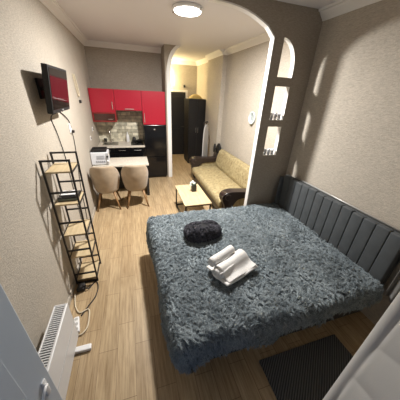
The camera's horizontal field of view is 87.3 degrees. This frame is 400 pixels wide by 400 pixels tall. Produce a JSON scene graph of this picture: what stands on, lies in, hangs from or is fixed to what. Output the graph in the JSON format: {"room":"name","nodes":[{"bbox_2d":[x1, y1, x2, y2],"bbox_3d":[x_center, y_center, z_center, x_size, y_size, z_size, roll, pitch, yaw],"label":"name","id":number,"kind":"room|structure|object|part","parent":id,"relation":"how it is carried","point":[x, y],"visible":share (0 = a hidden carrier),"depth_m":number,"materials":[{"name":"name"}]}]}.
{"room":"studio apartment","nodes":[
{"label":"studio apartment","id":0,"kind":"room"},
{"bbox_2d":[0,0,99,351],"bbox_3d":[-1.713,-0.686,2.492,0.100,3.030,6.570,-6,28,-16],"label":"wall","id":1,"kind":"structure","parent":0,"point":[36,273],"depth_m":1.82,"materials":[{"name":"beige paint"}]},
{"bbox_2d":[0,284,62,399],"bbox_3d":[-0.728,0.795,0.564,0.084,2.150,0.817,1,27,-4],"label":"door","id":2,"kind":"structure","parent":1,"relation":"in","point":[23,374],"depth_m":0.86,"materials":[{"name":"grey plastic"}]},
{"bbox_3d":[-0.707,0.465,0.398,0.004,1.150,0.557,1,27,-4],"label":"panel","id":3,"kind":"part","parent":2,"relation":"part of","materials":[{"name":"grey wood"}]},
{"bbox_3d":[-0.735,0.940,0.997,0.032,0.122,0.113,-6,28,-16],"label":"handle","id":4,"kind":"part","parent":2,"relation":"part of","materials":[{"name":"silver metal"}]},
{"bbox_2d":[35,63,69,113],"bbox_3d":[-1.510,-1.132,2.152,0.182,0.411,0.660,-6,28,-16],"label":"television","id":5,"kind":"object","parent":1,"relation":"attached to","point":[53,86],"visible":1,"depth_m":2.02,"materials":[{"name":"black plastic"},{"name":"glass"}]},
{"bbox_2d":[51,113,86,238],"bbox_3d":[-1.632,-0.132,2.672,0.064,1.847,0.311,-14,31,-30],"label":"hanging cord","id":6,"kind":"object","parent":5,"relation":"hanging from","point":[55,113],"visible":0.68,"depth_m":2.49,"materials":[{"name":"black plastic"}]},
{"bbox_2d":[39,0,86,45],"bbox_3d":[-1.575,-2.035,1.924,0.100,0.100,6.220,-6,28,-16],"label":"trim","id":7,"kind":"structure","parent":1,"relation":"attached to","point":[52,6],"depth_m":2.96,"materials":[{"name":"white paint"}]},
{"bbox_2d":[68,123,74,132],"bbox_3d":[-1.795,-1.001,2.930,0.045,0.130,0.100,-6,28,-16],"label":"wall socket","id":8,"kind":"object","parent":1,"relation":"attached to","point":[69,125],"visible":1,"depth_m":2.92,"materials":[{"name":"white plastic"}]},
{"bbox_2d":[72,133,88,232],"bbox_3d":[-1.801,-0.202,3.170,0.010,1.514,0.413,-6,28,-16],"label":"cord","id":9,"kind":"object","parent":8,"relation":"hanging from","point":[72,133],"visible":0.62,"depth_m":3.15,"materials":[{"name":"black plastic"}]},
{"bbox_2d":[72,74,81,102],"bbox_3d":[-2.054,-1.855,3.504,0.030,0.435,0.240,-6,28,-16],"label":"loop","id":10,"kind":"object","parent":1,"relation":"hanging from","point":[73,75],"visible":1,"depth_m":3.50,"materials":[{"name":"beige"}]},
{"bbox_2d":[67,194,98,307],"bbox_3d":[-1.746,0.596,3.237,0.012,0.070,6.220,-6,28,-16],"label":"baseboard","id":11,"kind":"structure","parent":1,"relation":"attached to","point":[95,207],"depth_m":2.62,"materials":[{"name":"white paint"}]},
{"bbox_2d":[84,46,161,141],"bbox_3d":[-1.809,-2.197,5.478,1.660,3.030,0.108,-6,28,-16],"label":"wall","id":12,"kind":"structure","parent":0,"point":[108,68],"depth_m":5.05,"materials":[{"name":"grey paint"}]},
{"bbox_2d":[88,88,116,111],"bbox_3d":[-2.231,-2.308,4.846,0.503,0.470,0.636,-6,28,-16],"label":"upper cabinet","id":13,"kind":"object","parent":12,"relation":"attached to","point":[101,100],"visible":0.99,"depth_m":4.61,"materials":[{"name":"red"}]},
{"bbox_2d":[92,111,117,121],"bbox_3d":[-2.246,-2.006,4.997,0.502,0.203,0.621,-6,28,-16],"label":"upper cabinet","id":14,"kind":"object","parent":12,"relation":"attached to","point":[97,116],"visible":0.94,"depth_m":4.76,"materials":[{"name":"red"}]},
{"bbox_3d":[-2.166,-1.885,4.768,0.445,0.150,0.005,-6,28,-16],"label":"pane","id":15,"kind":"part","parent":14,"relation":"part of","materials":[{"name":"clear glass"}]},
{"bbox_2d":[85,40,160,53],"bbox_3d":[-1.717,-3.462,4.738,1.660,0.100,0.100,-6,28,-16],"label":"trim","id":16,"kind":"structure","parent":12,"relation":"attached to","point":[92,43],"depth_m":4.72,"materials":[{"name":"white paint"}]},
{"bbox_2d":[113,89,141,110],"bbox_3d":[-1.706,-2.378,4.985,0.580,0.425,0.628,-6,28,-16],"label":"upper cabinet","id":17,"kind":"object","parent":12,"relation":"attached to","point":[126,100],"visible":1,"depth_m":4.75,"materials":[{"name":"red"}]},
{"bbox_2d":[141,91,165,124],"bbox_3d":[-1.175,-2.296,5.214,0.539,0.730,0.636,-6,28,-16],"label":"upper cabinet","id":18,"kind":"object","parent":12,"relation":"attached to","point":[153,102],"visible":0.99,"depth_m":4.97,"materials":[{"name":"red"}]},
{"bbox_2d":[161,44,169,176],"bbox_3d":[-1.124,-2.532,6.209,0.120,3.030,2.370,-6,28,-16],"label":"wall","id":19,"kind":"structure","parent":0,"point":[165,49],"depth_m":4.95,"materials":[{"name":"grey paint"}]},
{"bbox_2d":[166,45,179,176],"bbox_3d":[-0.640,-2.015,5.232,0.345,3.030,0.025,-6,28,-16],"label":"trim","id":20,"kind":"structure","parent":19,"relation":"attached to","point":[168,68],"depth_m":5.05,"materials":[{"name":"white paint"}]},
{"bbox_2d":[171,64,196,97],"bbox_3d":[-0.851,-3.140,7.441,1.440,3.030,0.100,-6,28,-16],"label":"wall","id":21,"kind":"structure","parent":0,"point":[181,75],"depth_m":7.01,"materials":[{"name":"beige paint"}]},
{"bbox_2d":[171,89,187,153],"bbox_3d":[-0.935,-2.714,7.511,0.990,2.200,0.109,-6,28,-16],"label":"door","id":22,"kind":"structure","parent":21,"relation":"attached to","point":[177,96],"depth_m":7.48,"materials":[{"name":"black paint"}]},
{"bbox_2d":[171,60,196,65],"bbox_3d":[-0.700,-4.408,6.713,1.320,0.100,0.100,-6,28,-16],"label":"trim","id":23,"kind":"structure","parent":21,"relation":"attached to","point":[179,62],"depth_m":6.76,"materials":[{"name":"white paint"}]},
{"bbox_2d":[56,0,338,61],"bbox_3d":[-0.376,-2.629,2.997,3.300,0.100,8.370,-6,28,-16],"label":"ceiling","id":24,"kind":"structure","parent":0,"point":[152,23],"depth_m":3.18,"materials":[{"name":"white paint"}]},
{"bbox_2d":[172,2,202,16],"bbox_3d":[-0.149,-2.296,2.546,0.376,0.068,0.376,-6,28,-16],"label":"ceiling lamp","id":25,"kind":"object","parent":24,"relation":"attached to","point":[187,9],"visible":1,"depth_m":2.46,"materials":[{"name":"white plastic"}]},
{"bbox_2d":[174,6,200,16],"bbox_3d":[-0.150,-2.291,2.549,0.324,0.056,0.324,-6,28,-16],"label":"diffuser","id":26,"kind":"object","parent":25,"relation":"attached to","point":[187,11],"depth_m":2.48,"materials":[{"name":"white plastic"}]},
{"bbox_2d":[205,55,227,155],"bbox_3d":[0.371,-2.308,5.912,0.110,3.030,1.060,-6,28,-16],"label":"wall","id":27,"kind":"structure","parent":0,"point":[216,78],"depth_m":5.55,"materials":[{"name":"beige paint"}]},
{"bbox_2d":[205,49,223,59],"bbox_3d":[0.335,-3.605,5.223,0.100,0.100,1.060,-6,28,-16],"label":"trim","id":28,"kind":"structure","parent":27,"relation":"attached to","point":[217,53],"depth_m":5.10,"materials":[{"name":"white paint"}]},
{"bbox_2d":[65,154,374,399],"bbox_3d":[-0.514,0.163,4.405,3.300,0.100,8.370,-6,28,-16],"label":"floor","id":29,"kind":"structure","parent":0,"point":[128,358],"depth_m":2.08,"materials":[{"name":"brown wood"}]},
{"bbox_2d":[38,303,91,399],"bbox_3d":[-1.008,1.263,1.504,0.255,0.505,0.820,-6,28,-16],"label":"heater","id":30,"kind":"object","parent":29,"relation":"on","point":[57,350],"visible":0.84,"depth_m":1.56,"materials":[{"name":"white metal"}]},
{"bbox_3d":[-1.033,1.066,1.393,0.068,0.004,0.796,-6,28,-16],"label":"plate","id":31,"kind":"part","parent":30,"relation":"part of","materials":[{"name":"grey metal"}]},
{"bbox_2d":[39,305,64,366],"bbox_3d":[-1.032,1.045,1.382,0.068,0.006,0.791,-6,28,-16],"label":"grille","id":32,"kind":"object","parent":30,"relation":"attached to","point":[52,333],"depth_m":1.52,"materials":[{"name":"white metal"}]},
{"bbox_2d":[38,151,100,283],"bbox_3d":[-1.375,0.255,2.338,0.241,1.520,0.316,-6,28,-16],"label":"shelf rack","id":33,"kind":"object","parent":29,"relation":"on","point":[81,249],"visible":0.98,"depth_m":2.29,"materials":[{"name":"black metal"}]},
{"bbox_3d":[-1.298,-0.349,1.872,0.241,0.016,0.016,-6,28,-16],"label":"rail","id":34,"kind":"part","parent":33,"relation":"part of","materials":[{"name":"black metal"}]},
{"bbox_3d":[-1.440,0.339,2.183,0.016,1.504,0.016,-6,28,-16],"label":"post","id":35,"kind":"part","parent":33,"relation":"part of","materials":[{"name":"black metal"}]},
{"bbox_3d":[-1.347,-0.316,2.050,0.207,0.016,0.300,-6,28,-16],"label":"shelf","id":36,"kind":"part","parent":33,"relation":"part of","materials":[{"name":"brown wood"}]},
{"bbox_3d":[-1.385,-0.482,2.127,0.241,0.016,0.016,-6,28,-16],"label":"rail","id":37,"kind":"part","parent":33,"relation":"part of","materials":[{"name":"black metal"}]},
{"bbox_3d":[-1.526,0.206,2.437,0.016,1.504,0.016,-6,28,-16],"label":"post","id":38,"kind":"part","parent":33,"relation":"part of","materials":[{"name":"black metal"}]},
{"bbox_2d":[57,190,80,201],"bbox_3d":[-1.363,-0.045,2.195,0.185,0.036,0.184,-6,28,-16],"label":"box","id":39,"kind":"object","parent":33,"relation":"on","point":[70,197],"visible":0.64,"depth_m":2.13,"materials":[{"name":"black"}]},
{"bbox_3d":[-1.337,-0.003,2.120,0.175,0.020,0.005,-6,28,-16],"label":"panel","id":40,"kind":"part","parent":39,"relation":"part of","materials":[{"name":"grey"}]},
{"bbox_2d":[60,190,75,195],"bbox_3d":[-1.375,-0.076,2.201,0.130,0.011,0.120,-6,28,-16],"label":"booklet","id":41,"kind":"object","parent":39,"relation":"on","point":[66,194],"visible":0.68,"depth_m":2.16,"materials":[{"name":"white paper"}]},
{"bbox_3d":[-1.362,-0.017,2.201,0.207,0.016,0.300,-6,28,-16],"label":"shelf","id":42,"kind":"part","parent":33,"relation":"part of","materials":[{"name":"brown wood"}]},
{"bbox_3d":[-1.378,0.308,2.365,0.207,0.016,0.300,-6,28,-16],"label":"shelf","id":43,"kind":"part","parent":33,"relation":"part of","materials":[{"name":"brown wood"}]},
{"bbox_3d":[-1.391,0.576,2.500,0.207,0.016,0.300,-6,28,-16],"label":"shelf","id":44,"kind":"part","parent":33,"relation":"part of","materials":[{"name":"brown wood"}]},
{"bbox_3d":[-1.224,0.318,2.245,0.016,1.504,0.016,-6,28,-16],"label":"post","id":45,"kind":"part","parent":33,"relation":"part of","materials":[{"name":"black metal"}]},
{"bbox_3d":[-1.406,0.879,2.653,0.207,0.016,0.300,-6,28,-16],"label":"shelf","id":46,"kind":"part","parent":33,"relation":"part of","materials":[{"name":"brown wood"}]},
{"bbox_3d":[-1.311,0.185,2.500,0.016,1.504,0.016,-6,28,-16],"label":"post","id":47,"kind":"part","parent":33,"relation":"part of","materials":[{"name":"black metal"}]},
{"bbox_2d":[74,316,79,332],"bbox_3d":[-1.214,1.231,2.065,0.048,0.038,0.170,-12,30,-26],"label":"power strip","id":48,"kind":"object","parent":29,"relation":"on","point":[76,319],"visible":0.73,"depth_m":2.07,"materials":[{"name":"white plastic"}]},
{"bbox_2d":[77,283,85,291],"bbox_3d":[-1.388,1.022,2.450,0.080,0.050,0.100,-6,28,-16],"label":"power adapter","id":49,"kind":"object","parent":29,"relation":"on","point":[80,288],"visible":0.97,"depth_m":2.42,"materials":[{"name":"black plastic"}]},
{"bbox_2d":[74,294,89,335],"bbox_3d":[-1.233,1.166,2.203,0.133,0.024,0.524,-14,31,-30],"label":"cord","id":50,"kind":"object","parent":29,"relation":"on","point":[88,309],"visible":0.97,"depth_m":2.19,"materials":[{"name":"beige plastic"}]},
{"bbox_2d":[81,281,98,315],"bbox_3d":[-1.247,1.073,2.350,0.172,0.059,0.448,-6,28,-16],"label":"cord","id":51,"kind":"object","parent":29,"relation":"on","point":[94,281],"visible":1,"depth_m":2.43,"materials":[{"name":"black plastic"}]},
{"bbox_2d":[89,166,121,211],"bbox_3d":[-1.786,-0.268,4.015,0.510,0.917,0.522,-6,28,-16],"label":"tub chair","id":52,"kind":"object","parent":29,"relation":"on","point":[105,180],"visible":1,"depth_m":3.79,"materials":[{"name":"beige fabric"}]},
{"bbox_3d":[-1.920,0.043,4.008,0.118,0.356,0.123,-6,28,-16],"label":"leg","id":53,"kind":"part","parent":52,"relation":"part of","materials":[{"name":"brown wood"}]},
{"bbox_3d":[-1.759,-0.403,3.877,0.515,0.560,0.402,-6,28,-16],"label":"backrest","id":54,"kind":"part","parent":52,"relation":"part of","materials":[{"name":"beige fabric"}]},
{"bbox_3d":[-1.613,0.012,4.098,0.154,0.356,0.041,15,29,22],"label":"leg","id":55,"kind":"part","parent":52,"relation":"part of","materials":[{"name":"brown wood"}]},
{"bbox_2d":[92,157,149,194],"bbox_3d":[-1.699,-0.510,4.686,1.085,0.742,0.590,-6,28,-16],"label":"dining table","id":56,"kind":"object","parent":29,"relation":"on","point":[118,163],"visible":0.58,"depth_m":4.55,"materials":[{"name":"wood"}]},
{"bbox_2d":[90,149,109,164],"bbox_3d":[-2.012,-0.865,4.249,0.324,0.258,0.335,-6,28,-16],"label":"microwave","id":57,"kind":"object","parent":56,"relation":"on","point":[97,158],"visible":0.96,"depth_m":4.13,"materials":[{"name":"white"}]},
{"bbox_2d":[91,147,106,152],"bbox_3d":[-2.015,-1.010,4.194,0.270,0.050,0.260,-6,28,-16],"label":"serving tray","id":58,"kind":"object","parent":57,"relation":"on","point":[94,149],"visible":1,"depth_m":4.22,"materials":[{"name":"black"}]},
{"bbox_3d":[-1.785,-0.585,4.910,0.970,0.643,0.015,-6,28,-16],"label":"panel","id":59,"kind":"part","parent":56,"relation":"part of","materials":[{"name":"black"}]},
{"bbox_3d":[-1.156,-0.411,4.641,0.050,0.655,0.050,-6,28,-16],"label":"leg","id":60,"kind":"part","parent":56,"relation":"part of","materials":[{"name":"wood"}]},
{"bbox_2d":[107,147,145,157],"bbox_3d":[-2.015,-1.034,5.587,1.090,0.840,0.614,-6,28,-16],"label":"base cabinet","id":61,"kind":"object","parent":29,"relation":"on","point":[138,151],"visible":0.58,"depth_m":5.25,"materials":[{"name":"black"}]},
{"bbox_3d":[-2.270,-1.194,5.105,0.355,0.135,0.018,-6,28,-16],"label":"drawer","id":62,"kind":"part","parent":61,"relation":"part of","materials":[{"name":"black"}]},
{"bbox_2d":[97,141,144,147],"bbox_3d":[-2.003,-1.432,5.397,1.102,0.039,0.610,-6,28,-16],"label":"countertop","id":63,"kind":"structure","parent":61,"relation":"on","point":[122,144],"depth_m":5.22,"materials":[{"name":"stone"}]},
{"bbox_2d":[102,142,118,144],"bbox_3d":[-2.263,-1.429,5.316,0.380,0.006,0.360,-6,28,-16],"label":"sink","id":64,"kind":"object","parent":63,"relation":"in","point":[104,143],"visible":1,"depth_m":5.33,"materials":[{"name":"silver metal"}]},
{"bbox_2d":[131,141,143,144],"bbox_3d":[-1.646,-1.495,5.493,0.310,0.017,0.440,-6,28,-16],"label":"cooktop","id":65,"kind":"object","parent":63,"relation":"in","point":[132,142],"visible":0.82,"depth_m":5.41,"materials":[{"name":"black"}]},
{"bbox_3d":[-1.926,-1.227,5.205,0.355,0.135,0.018,-6,28,-16],"label":"drawer","id":66,"kind":"part","parent":61,"relation":"part of","materials":[{"name":"black"}]},
{"bbox_3d":[-1.942,-0.899,5.371,0.355,0.580,0.018,-6,28,-16],"label":"door","id":67,"kind":"part","parent":61,"relation":"part of","materials":[{"name":"black"}]},
{"bbox_3d":[-1.578,-1.261,5.307,0.362,0.135,0.018,-6,28,-16],"label":"drawer","id":68,"kind":"part","parent":61,"relation":"part of","materials":[{"name":"black"}]},
{"bbox_3d":[-1.595,-0.933,5.472,0.362,0.580,0.018,-6,28,-16],"label":"door","id":69,"kind":"part","parent":61,"relation":"part of","materials":[{"name":"black"}]},
{"bbox_2d":[121,165,148,208],"bbox_3d":[-1.273,-0.318,4.164,0.510,0.917,0.522,-7,28,-18],"label":"tub chair","id":70,"kind":"object","parent":29,"relation":"on","point":[134,177],"visible":1,"depth_m":3.94,"materials":[{"name":"beige fabric"}]},
{"bbox_3d":[-1.405,-0.005,4.153,0.041,0.356,0.154,15,29,23],"label":"leg","id":71,"kind":"part","parent":70,"relation":"part of","materials":[{"name":"brown wood"}]},
{"bbox_3d":[-1.244,-0.453,4.027,0.515,0.560,0.402,-7,28,-18],"label":"backrest","id":72,"kind":"part","parent":70,"relation":"part of","materials":[{"name":"beige fabric"}]},
{"bbox_3d":[-1.101,-0.040,4.252,0.118,0.356,0.123,-7,28,-18],"label":"leg","id":73,"kind":"part","parent":70,"relation":"part of","materials":[{"name":"brown wood"}]},
{"bbox_2d":[142,122,166,176],"bbox_3d":[-1.224,-1.353,5.701,0.534,1.375,0.597,-6,28,-16],"label":"refrigerator","id":74,"kind":"object","parent":29,"relation":"on","point":[154,136],"visible":0.79,"depth_m":5.41,"materials":[{"name":"black metal"}]},
{"bbox_3d":[-1.130,-1.494,5.332,0.534,0.777,0.028,-6,28,-16],"label":"door","id":75,"kind":"part","parent":74,"relation":"part of","materials":[{"name":"black metal"}]},
{"bbox_3d":[-1.160,-0.900,5.632,0.534,0.535,0.028,-6,28,-16],"label":"door","id":76,"kind":"part","parent":74,"relation":"part of","materials":[{"name":"black"}]},
{"bbox_2d":[175,184,211,212],"bbox_3d":[-0.158,0.072,4.032,0.480,0.430,0.890,-6,28,-16],"label":"coffee table","id":77,"kind":"object","parent":29,"relation":"on","point":[189,198],"visible":0.81,"depth_m":3.83,"materials":[{"name":"brown wood"}]},
{"bbox_2d":[190,180,196,191],"bbox_3d":[-0.131,-0.266,3.999,0.145,0.202,0.126,-6,28,-16],"label":"pot","id":78,"kind":"object","parent":77,"relation":"on","point":[193,185],"visible":1,"depth_m":3.97,"materials":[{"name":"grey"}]},
{"bbox_2d":[184,98,205,162],"bbox_3d":[-0.197,-2.254,6.927,0.530,1.970,0.635,-6,28,-16],"label":"wardrobe","id":79,"kind":"object","parent":29,"relation":"on","point":[194,109],"visible":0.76,"depth_m":6.63,"materials":[{"name":"black wood"}]},
{"bbox_3d":[-0.240,-2.145,6.635,0.261,1.895,0.018,-6,28,-16],"label":"door","id":80,"kind":"part","parent":79,"relation":"part of","materials":[{"name":"black wood"}]},
{"bbox_2d":[189,94,202,98],"bbox_3d":[-0.138,-3.184,6.448,0.490,0.122,0.490,-6,28,-16],"label":"straw hat","id":81,"kind":"object","parent":79,"relation":"on","point":[194,96],"visible":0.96,"depth_m":6.32,"materials":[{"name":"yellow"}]},
{"bbox_3d":[0.013,-2.170,6.709,0.261,1.895,0.018,-6,28,-16],"label":"door","id":82,"kind":"part","parent":79,"relation":"part of","materials":[{"name":"black wood"}]},
{"bbox_2d":[202,121,208,155],"bbox_3d":[0.123,-1.381,5.783,0.065,1.470,0.310,15,29,22],"label":"ironing board","id":83,"kind":"object","parent":29,"relation":"on","point":[206,133],"visible":0.77,"depth_m":5.62,"materials":[{"name":"grey"}]},
{"bbox_2d":[216,143,220,154],"bbox_3d":[0.468,-1.100,5.832,0.106,0.937,0.200,-10,29,-24],"label":"stool","id":84,"kind":"object","parent":29,"relation":"on","point":[218,148],"visible":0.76,"depth_m":5.65,"materials":[{"name":"black"}]},
{"bbox_2d":[189,149,249,208],"bbox_3d":[0.473,-0.483,4.672,0.903,0.838,2.318,-6,28,-16],"label":"sofa","id":85,"kind":"object","parent":29,"relation":"on","point":[223,177],"visible":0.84,"depth_m":4.54,"materials":[{"name":"yellow fabric"}]},
{"bbox_3d":[0.135,-0.877,5.611,0.852,0.666,0.180,-6,28,-16],"label":"armrest","id":86,"kind":"part","parent":85,"relation":"part of","materials":[{"name":"black leather"}]},
{"bbox_3d":[0.236,-0.837,5.672,0.635,0.530,0.130,-6,28,-16],"label":"panel","id":87,"kind":"part","parent":85,"relation":"part of","materials":[{"name":"yellow fabric"}]},
{"bbox_3d":[0.398,-0.380,4.699,0.705,0.185,1.940,-6,28,-16],"label":"seat","id":88,"kind":"part","parent":85,"relation":"part of","materials":[{"name":"yellow fabric"}]},
{"bbox_3d":[0.796,-0.626,4.707,0.240,0.586,1.940,-6,28,-16],"label":"backrest","id":89,"kind":"part","parent":85,"relation":"part of","materials":[{"name":"yellow fabric"}]},
{"bbox_3d":[0.754,0.068,3.799,0.852,0.666,0.170,-6,28,-16],"label":"armrest","id":90,"kind":"part","parent":85,"relation":"part of","materials":[{"name":"black leather"}]},
{"bbox_3d":[0.856,0.107,3.860,0.635,0.530,0.120,-6,28,-16],"label":"panel","id":91,"kind":"part","parent":85,"relation":"part of","materials":[{"name":"yellow fabric"}]},
{"bbox_2d":[190,175,399,372],"bbox_3d":[0.613,0.528,2.480,2.055,1.080,1.705,-6,28,-16],"label":"bed","id":92,"kind":"object","parent":29,"relation":"on","point":[374,246],"visible":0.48,"depth_m":2.31,"materials":[{"name":"black"}]},
{"bbox_2d":[146,202,384,374],"bbox_3d":[0.498,0.638,2.464,2.146,0.336,1.888,-6,28,-16],"label":"blanket","id":93,"kind":"object","parent":92,"relation":"on","point":[300,279],"visible":0.94,"depth_m":1.92,"materials":[{"name":"grey fabric"}]},
{"bbox_2d":[183,219,221,244],"bbox_3d":[0.035,0.363,2.518,0.477,0.196,0.325,-6,28,-16],"label":"cushion","id":94,"kind":"object","parent":93,"relation":"on","point":[197,231],"visible":1,"depth_m":2.42,"materials":[{"name":"black fabric"}]},
{"bbox_2d":[206,249,257,285],"bbox_3d":[0.306,0.611,1.996,0.410,0.125,0.329,-21,35,-39],"label":"folded towel","id":95,"kind":"object","parent":93,"relation":"on","point":[237,265],"visible":0.86,"depth_m":1.94,"materials":[{"name":"white fabric"}]},
{"bbox_2d":[208,245,234,266],"bbox_3d":[0.210,0.536,2.014,0.300,0.088,0.082,-21,35,-38],"label":"rolled towel","id":96,"kind":"object","parent":95,"relation":"on","point":[229,250],"visible":1,"depth_m":1.97,"materials":[{"name":"white fabric"}]},
{"bbox_3d":[1.579,0.362,2.709,0.050,0.855,1.640,-6,28,-16],"label":"headboard","id":97,"kind":"part","parent":92,"relation":"part of","materials":[{"name":"grey fabric"}]},
{"bbox_2d":[259,334,352,399],"bbox_3d":[1.022,1.524,1.733,0.865,0.012,0.600,-6,28,-16],"label":"rug","id":98,"kind":"object","parent":29,"relation":"on","point":[308,371],"visible":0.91,"depth_m":1.82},
{"bbox_2d":[208,0,322,205],"bbox_3d":[0.703,-0.794,2.943,1.410,3.030,0.070,-6,28,-16],"label":"wall partition","id":99,"kind":"structure","parent":0,"point":[300,26],"depth_m":2.68,"materials":[{"name":"grey paint"}]},
{"bbox_2d":[208,0,274,206],"bbox_3d":[0.409,-0.733,2.875,0.800,2.957,0.076,-6,28,-16],"label":"trim","id":100,"kind":"structure","parent":99,"relation":"attached to","point":[248,12],"depth_m":2.55,"materials":[{"name":"white paint"}]},
{"bbox_2d":[197,0,399,324],"bbox_3d":[1.085,-1.382,4.146,0.100,3.030,8.370,-6,28,-16],"label":"wall","id":101,"kind":"structure","parent":0,"point":[346,145],"depth_m":2.32,"materials":[{"name":"beige paint"}]},
{"bbox_2d":[195,58,207,65],"bbox_3d":[0.077,-4.168,6.315,0.100,0.100,1.440,-6,28,-16],"label":"trim","id":102,"kind":"structure","parent":101,"relation":"attached to","point":[204,60],"depth_m":6.35,"materials":[{"name":"white paint"}]},
{"bbox_2d":[226,32,269,54],"bbox_3d":[0.989,-2.779,3.650,0.100,0.100,2.720,-6,28,-16],"label":"trim","id":103,"kind":"structure","parent":101,"relation":"attached to","point":[261,38],"depth_m":3.87,"materials":[{"name":"white paint"}]},
{"bbox_2d":[248,112,255,125],"bbox_3d":[1.010,-1.589,4.090,0.035,0.253,0.236,-6,28,-16],"label":"wall clock","id":104,"kind":"object","parent":101,"relation":"attached to","point":[252,116],"visible":1,"depth_m":4.08,"materials":[{"name":"grey plastic"}]},
{"bbox_2d":[318,0,381,20],"bbox_3d":[1.800,-1.543,1.278,0.100,0.100,2.730,-6,28,-16],"label":"trim","id":105,"kind":"structure","parent":101,"relation":"attached to","point":[340,7],"depth_m":2.20,"materials":[{"name":"white paint"}]},
{"bbox_2d":[384,270,399,302],"bbox_3d":[1.948,-0.072,1.243,0.116,2.462,0.639,-8,29,-21],"label":"curtain","id":106,"kind":"object","parent":101,"relation":"hanging from","point":[393,289],"visible":0.84,"depth_m":1.92,"materials":[{"name":"grey fabric"}]},
{"bbox_3d":[0.726,0.552,0.277,3.100,3.030,0.200,-6,28,-16],"label":"wall","id":107,"kind":"structure","parent":0,"visible":0},
{"bbox_2d":[323,292,399,399],"bbox_3d":[0.627,0.793,0.743,0.136,2.132,0.482,6,27,5],"label":"curtain","id":108,"kind":"object","parent":107,"relation":"hanging from","point":[373,373],"visible":1,"depth_m":0.77,"materials":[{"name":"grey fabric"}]}
]}

